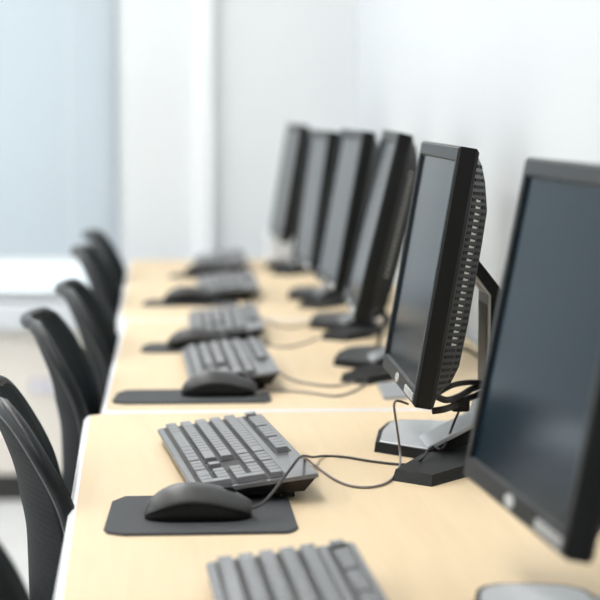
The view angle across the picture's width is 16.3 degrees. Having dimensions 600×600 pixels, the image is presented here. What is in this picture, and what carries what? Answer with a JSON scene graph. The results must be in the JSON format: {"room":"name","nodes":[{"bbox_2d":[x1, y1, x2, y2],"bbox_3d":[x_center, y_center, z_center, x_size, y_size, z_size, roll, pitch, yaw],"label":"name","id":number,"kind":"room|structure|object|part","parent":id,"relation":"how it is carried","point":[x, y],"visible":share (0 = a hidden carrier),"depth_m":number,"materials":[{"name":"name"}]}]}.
{"room":"computer lab","nodes":[
{"label":"computer lab","id":0,"kind":"room"},
{"bbox_2d":[0,500,28,590],"bbox_3d":[-1.428,1.043,1.888,3.805,0.100,8.960,0,5,-4],"label":"floor","id":1,"kind":"structure","parent":0,"point":[13,530],"depth_m":5.69,"materials":[{"name":"tile"}]},
{"bbox_2d":[0,543,31,599],"bbox_3d":[-0.019,0.588,1.659,0.599,0.848,0.540,0,5,-4],"label":"office chair","id":2,"kind":"object","parent":1,"relation":"on","point":[12,585],"visible":1,"depth_m":1.76,"materials":[{"name":"black plastic"}]},
{"bbox_2d":[0,375,74,599],"bbox_3d":[-0.088,0.511,2.529,0.599,0.839,0.540,-1,5,-10],"label":"office chair","id":3,"kind":"object","parent":1,"relation":"on","point":[47,503],"visible":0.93,"depth_m":2.31,"materials":[{"name":"black fabric"}]},
{"bbox_3d":[-0.320,0.313,2.449,0.106,0.420,0.387,-1,5,-10],"label":"backrest","id":4,"kind":"part","parent":3,"relation":"part of","materials":[{"name":"black plastic"}]},
{"bbox_2d":[20,307,100,496],"bbox_3d":[-0.129,0.438,3.263,0.599,0.848,0.540,0,5,-4],"label":"office chair","id":5,"kind":"object","parent":1,"relation":"on","point":[76,392],"visible":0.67,"depth_m":3.10,"materials":[{"name":"black plastic"}]},
{"bbox_3d":[-0.367,0.236,3.208,0.106,0.424,0.387,0,5,-4],"label":"backrest","id":6,"kind":"part","parent":5,"relation":"part of","materials":[{"name":"black plastic"}]},
{"bbox_2d":[54,278,117,407],"bbox_3d":[-0.141,0.387,3.811,0.599,0.848,0.540,0,5,-4],"label":"office chair","id":7,"kind":"object","parent":1,"relation":"on","point":[96,331],"visible":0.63,"depth_m":3.62,"materials":[{"name":"black plastic"}]},
{"bbox_3d":[-0.379,0.185,3.756,0.106,0.424,0.387,0,5,-4],"label":"backrest","id":8,"kind":"part","parent":7,"relation":"part of","materials":[{"name":"black plastic"}]},
{"bbox_2d":[70,244,121,340],"bbox_3d":[-0.216,0.300,4.741,0.599,0.848,0.540,0,5,-3],"label":"office chair","id":9,"kind":"object","parent":1,"relation":"on","point":[103,284],"visible":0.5,"depth_m":4.56,"materials":[{"name":"black plastic"}]},
{"bbox_3d":[-0.454,0.098,4.689,0.106,0.424,0.387,0,5,-3],"label":"backrest","id":10,"kind":"part","parent":9,"relation":"part of","materials":[{"name":"black plastic"}]},
{"bbox_2d":[82,228,126,294],"bbox_3d":[-0.252,0.245,5.337,0.599,0.848,0.540,0,5,-3],"label":"office chair","id":11,"kind":"object","parent":1,"relation":"on","point":[97,239],"visible":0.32,"depth_m":5.34,"materials":[{"name":"black plastic"}]},
{"bbox_2d":[117,259,395,332],"bbox_3d":[-0.098,0.325,5.113,0.660,0.730,1.657,0,5,-4],"label":"desk","id":12,"kind":"object","parent":1,"relation":"on","point":[145,280],"visible":0.3,"depth_m":4.83,"materials":[{"name":"brown wood"}]},
{"bbox_2d":[142,299,238,306],"bbox_3d":[-0.241,0.006,4.589,0.210,0.003,0.141,0,5,-4],"label":"mouse pad","id":13,"kind":"object","parent":12,"relation":"on","point":[153,302],"visible":0.8,"depth_m":4.56,"materials":[{"name":"black rubber"}]},
{"bbox_2d":[163,285,214,303],"bbox_3d":[-0.243,-0.013,4.585,0.113,0.037,0.057,0,5,-4],"label":"mouse","id":14,"kind":"object","parent":13,"relation":"on","point":[179,294],"visible":1,"depth_m":4.56,"materials":[{"name":"plastic"}]},
{"bbox_2d":[169,273,230,278],"bbox_3d":[-0.248,-0.061,5.313,0.170,0.003,0.131,0,5,-4],"label":"mouse pad","id":15,"kind":"object","parent":12,"relation":"on","point":[177,275],"visible":0.49,"depth_m":5.28,"materials":[{"name":"black rubber"}]},
{"bbox_2d":[185,261,228,275],"bbox_3d":[-0.236,-0.081,5.312,0.113,0.037,0.057,0,5,-4],"label":"mouse","id":16,"kind":"object","parent":15,"relation":"on","point":[198,268],"visible":0.96,"depth_m":5.29,"materials":[{"name":"plastic"}]},
{"bbox_2d":[194,249,247,272],"bbox_3d":[-0.213,-0.103,5.573,0.137,0.038,0.452,0,5,-3],"label":"keyboard","id":17,"kind":"object","parent":12,"relation":"on","point":[236,260],"visible":0.79,"depth_m":5.53,"materials":[{"name":"black plastic"}]},
{"bbox_2d":[196,269,259,299],"bbox_3d":[-0.170,-0.035,4.848,0.137,0.038,0.452,0,5,-3],"label":"keyboard","id":18,"kind":"object","parent":12,"relation":"on","point":[244,284],"visible":0.94,"depth_m":4.76,"materials":[{"name":"black plastic"}]},
{"bbox_2d":[265,230,294,260],"bbox_3d":[0.008,-0.152,5.859,0.208,0.082,0.092,-1,5,-6],"label":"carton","id":19,"kind":"object","parent":12,"relation":"on","point":[275,249],"visible":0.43,"depth_m":5.81,"materials":[{"name":"white cardboard"}]},
{"bbox_3d":[0.008,-0.184,5.856,0.208,0.017,0.092,-1,5,-6],"label":"lid","id":20,"kind":"part","parent":19,"relation":"part of","materials":[{"name":"white cardboard"}]},
{"bbox_2d":[265,123,309,275],"bbox_3d":[-0.016,-0.274,5.536,0.151,0.384,0.433,0,5,-5],"label":"monitor","id":21,"kind":"object","parent":12,"relation":"on","point":[286,206],"visible":0.71,"depth_m":5.40,"materials":[{"name":"black plastic"}]},
{"bbox_2d":[288,129,346,309],"bbox_3d":[0.050,-0.188,4.652,0.151,0.379,0.433,-1,5,-6],"label":"monitor","id":22,"kind":"object","parent":12,"relation":"on","point":[322,145],"visible":0.52,"depth_m":4.60,"materials":[{"name":"black plastic"}]},
{"bbox_2d":[100,320,477,413],"bbox_3d":[0.006,0.462,3.650,0.658,0.730,1.258,0,5,-3],"label":"desk","id":23,"kind":"object","parent":1,"relation":"on","point":[311,362],"visible":0.27,"depth_m":3.38,"materials":[{"name":"brown wood"}]},
{"bbox_2d":[140,343,181,352],"bbox_3d":[-0.180,0.085,3.742,0.210,0.003,0.136,0,5,-4],"label":"mouse pad","id":24,"kind":"object","parent":23,"relation":"on","point":[151,347],"visible":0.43,"depth_m":3.70,"materials":[{"name":"black rubber"}]},
{"bbox_2d":[167,327,318,349],"bbox_3d":[-0.092,0.063,3.780,0.319,0.040,0.118,-2,6,-22],"label":"mouse","id":25,"kind":"object","parent":24,"relation":"on","point":[180,339],"visible":0.73,"depth_m":3.70,"materials":[{"name":"plastic"}]},
{"bbox_3d":[-0.051,0.073,3.807,0.113,0.016,0.222,2,6,21],"label":"cord","id":26,"kind":"part","parent":25,"relation":"part of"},
{"bbox_2d":[112,389,271,404],"bbox_3d":[-0.162,0.144,3.115,0.235,0.003,0.141,0,5,-4],"label":"mouse pad","id":27,"kind":"object","parent":23,"relation":"on","point":[155,396],"visible":0.86,"depth_m":3.08,"materials":[{"name":"grey rubber"}]},
{"bbox_2d":[181,370,366,396],"bbox_3d":[0.024,0.118,3.198,0.417,0.040,0.168,-5,7,-42],"label":"mouse","id":28,"kind":"object","parent":27,"relation":"on","point":[208,383],"visible":0.97,"depth_m":3.10,"materials":[{"name":"plastic"}]},
{"bbox_3d":[0.056,0.128,3.205,0.105,0.018,0.398,4,6,34],"label":"cord","id":29,"kind":"part","parent":28,"relation":"part of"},
{"bbox_2d":[188,302,309,340],"bbox_3d":[-0.085,0.043,4.010,0.257,0.038,0.452,0,5,-3],"label":"keyboard","id":30,"kind":"object","parent":23,"relation":"on","point":[235,321],"visible":0.91,"depth_m":3.96,"materials":[{"name":"black plastic"}]},
{"bbox_3d":[-0.032,0.041,4.123,0.118,0.020,0.079,2,6,20],"label":"cord","id":31,"kind":"part","parent":30,"relation":"part of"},
{"bbox_2d":[181,336,354,388],"bbox_3d":[-0.048,0.101,3.390,0.277,0.038,0.452,0,5,-5],"label":"keyboard","id":32,"kind":"object","parent":23,"relation":"on","point":[250,357],"visible":0.91,"depth_m":3.34,"materials":[{"name":"black plastic"}]},
{"bbox_3d":[0.008,0.118,3.307,0.173,0.020,0.092,4,6,35],"label":"cord","id":33,"kind":"part","parent":32,"relation":"part of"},
{"bbox_2d":[309,129,390,341],"bbox_3d":[0.097,-0.136,4.047,0.155,0.386,0.433,-1,5,-5],"label":"monitor","id":34,"kind":"object","parent":23,"relation":"on","point":[357,150],"visible":0.62,"depth_m":3.97,"materials":[{"name":"black plastic"}]},
{"bbox_2d":[333,130,417,384],"bbox_3d":[0.131,-0.083,3.462,0.151,0.391,0.458,0,5,-2],"label":"monitor","id":35,"kind":"object","parent":23,"relation":"on","point":[379,243],"visible":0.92,"depth_m":3.35,"materials":[{"name":"black plastic"}]},
{"bbox_2d":[377,382,407,399],"bbox_3d":[0.156,0.137,3.178,0.076,0.004,0.176,0,5,-4],"label":"paper","id":36,"kind":"object","parent":23,"relation":"on","point":[388,390],"visible":0.6,"depth_m":3.15,"materials":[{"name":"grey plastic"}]},
{"bbox_2d":[463,346,477,357],"bbox_3d":[0.304,0.097,3.595,0.017,0.007,0.275,0,5,-4],"label":"loose cable","id":37,"kind":"object","parent":23,"relation":"on","point":[471,350],"visible":0.49,"depth_m":3.67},
{"bbox_2d":[54,410,599,599],"bbox_3d":[0.091,0.592,2.259,0.676,0.730,1.520,0,5,-4],"label":"desk","id":38,"kind":"object","parent":1,"relation":"on","point":[451,540],"visible":0.5,"depth_m":2.14,"materials":[{"name":"brown wood"}]},
{"bbox_2d":[104,494,297,535],"bbox_3d":[-0.107,0.227,2.218,0.200,0.003,0.206,0,5,-4],"label":"mouse pad","id":39,"kind":"object","parent":38,"relation":"on","point":[126,517],"visible":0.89,"depth_m":2.17,"materials":[{"name":"grey rubber"}]},
{"bbox_2d":[144,412,459,522],"bbox_3d":[0.017,0.185,2.382,0.158,0.059,0.532,3,6,26],"label":"mouse","id":40,"kind":"object","parent":39,"relation":"on","point":[183,502],"visible":0.98,"depth_m":2.17,"materials":[{"name":"plastic"}]},
{"bbox_3d":[0.041,0.184,2.387,0.158,0.059,0.486,2,6,20],"label":"cord","id":41,"kind":"part","parent":40,"relation":"part of","materials":[{"name":"grey rubber"}]},
{"bbox_2d":[157,399,408,496],"bbox_3d":[-0.011,0.160,2.507,0.281,0.085,0.452,-1,5,-9],"label":"keyboard","id":42,"kind":"object","parent":38,"relation":"on","point":[247,454],"visible":0.89,"depth_m":2.44,"materials":[{"name":"black plastic"}]},
{"bbox_3d":[0.059,0.166,2.445,0.127,0.085,0.151,1,5,7],"label":"cord","id":43,"kind":"part","parent":42,"relation":"part of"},
{"bbox_2d":[206,539,387,599],"bbox_3d":[0.004,0.258,1.701,0.137,0.038,0.452,-1,5,-6],"label":"keyboard","id":44,"kind":"object","parent":38,"relation":"on","point":[337,570],"visible":1,"depth_m":1.81,"materials":[{"name":"black plastic"}]},
{"bbox_2d":[374,141,499,486],"bbox_3d":[0.172,0.000,2.584,0.156,0.387,0.433,0,5,-3],"label":"monitor","id":45,"kind":"object","parent":38,"relation":"on","point":[440,268],"visible":0.97,"depth_m":2.49,"materials":[{"name":"black plastic"}]},
{"bbox_3d":[0.228,0.055,2.602,0.003,0.105,0.069,0,5,-3],"label":"neck panel","id":46,"kind":"part","parent":45,"relation":"part of","materials":[{"name":"black plastic"}]},
{"bbox_2d":[463,157,599,599],"bbox_3d":[0.214,0.085,1.687,0.151,0.386,0.558,-1,5,-8],"label":"monitor","id":47,"kind":"object","parent":38,"relation":"on","point":[534,446],"visible":1,"depth_m":1.77,"materials":[{"name":"plastic"}]},
{"bbox_2d":[0,0,355,474],"bbox_3d":[-1.740,-0.757,6.108,3.805,2.700,0.200,0,5,-4],"label":"wall","id":48,"kind":"structure","parent":0,"point":[278,63],"depth_m":6.14,"materials":[{"name":"paint"}]},
{"bbox_2d":[0,474,62,499],"bbox_3d":[-1.733,0.560,6.123,3.805,0.075,0.014,0,5,-4],"label":"baseboard","id":49,"kind":"structure","parent":48,"relation":"attached to","point":[9,488],"depth_m":6.18,"materials":[{"name":"rubber"}]},
{"bbox_2d":[29,379,53,393],"bbox_3d":[-0.753,0.255,6.167,0.090,0.044,0.012,0,5,-4],"label":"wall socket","id":50,"kind":"object","parent":48,"relation":"attached to","point":[37,386],"visible":0.62,"depth_m":6.16,"materials":[{"name":"white paint"}]},
{"bbox_2d":[34,382,53,390],"bbox_3d":[-0.752,0.255,6.162,0.064,0.024,0.002,0,5,-4],"label":"outlet","id":51,"kind":"object","parent":50,"relation":"attached to","point":[38,386],"depth_m":6.16,"materials":[{"name":"white paint"}]},
{"bbox_2d":[0,0,121,329],"bbox_3d":[-1.372,-0.733,6.071,1.695,1.640,0.170,0,5,-4],"label":"window","id":52,"kind":"structure","parent":48,"relation":"in","point":[10,313],"depth_m":6.17,"materials":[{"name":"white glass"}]},
{"bbox_3d":[-1.371,0.047,6.129,1.695,0.075,0.140,0,5,-4],"label":"sill","id":53,"kind":"part","parent":52,"relation":"part of","materials":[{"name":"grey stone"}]},
{"bbox_2d":[0,0,117,262],"bbox_3d":[-1.356,-0.827,6.058,1.645,1.450,0.040,0,5,-4],"label":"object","id":54,"kind":"structure","parent":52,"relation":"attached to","point":[59,182],"depth_m":6.13,"materials":[{"name":"glass"}]},
{"bbox_3d":[-1.356,-0.113,6.125,1.641,0.015,0.024,0,5,-4],"label":"rail","id":55,"kind":"part","parent":54,"relation":"part of","materials":[{"name":"white paint"}]},
{"bbox_3d":[-1.355,-0.809,6.048,1.367,1.385,0.001,0,5,-4],"label":"ladder cord","id":56,"kind":"part","parent":54,"relation":"part of","materials":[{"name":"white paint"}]},
{"bbox_2d":[195,0,213,255],"bbox_3d":[-0.279,-0.793,6.091,0.053,2.625,0.035,0,5,-4],"label":"trim","id":57,"kind":"structure","parent":48,"relation":"attached to","point":[204,11],"depth_m":6.10,"materials":[{"name":"white paint"}]},
{"bbox_2d":[356,0,599,344],"bbox_3d":[0.544,-0.364,1.898,0.150,2.700,8.960,0,5,-4],"label":"wall","id":58,"kind":"structure","parent":0,"point":[511,82],"depth_m":3.74,"materials":[{"name":"grey paint"}]}
]}

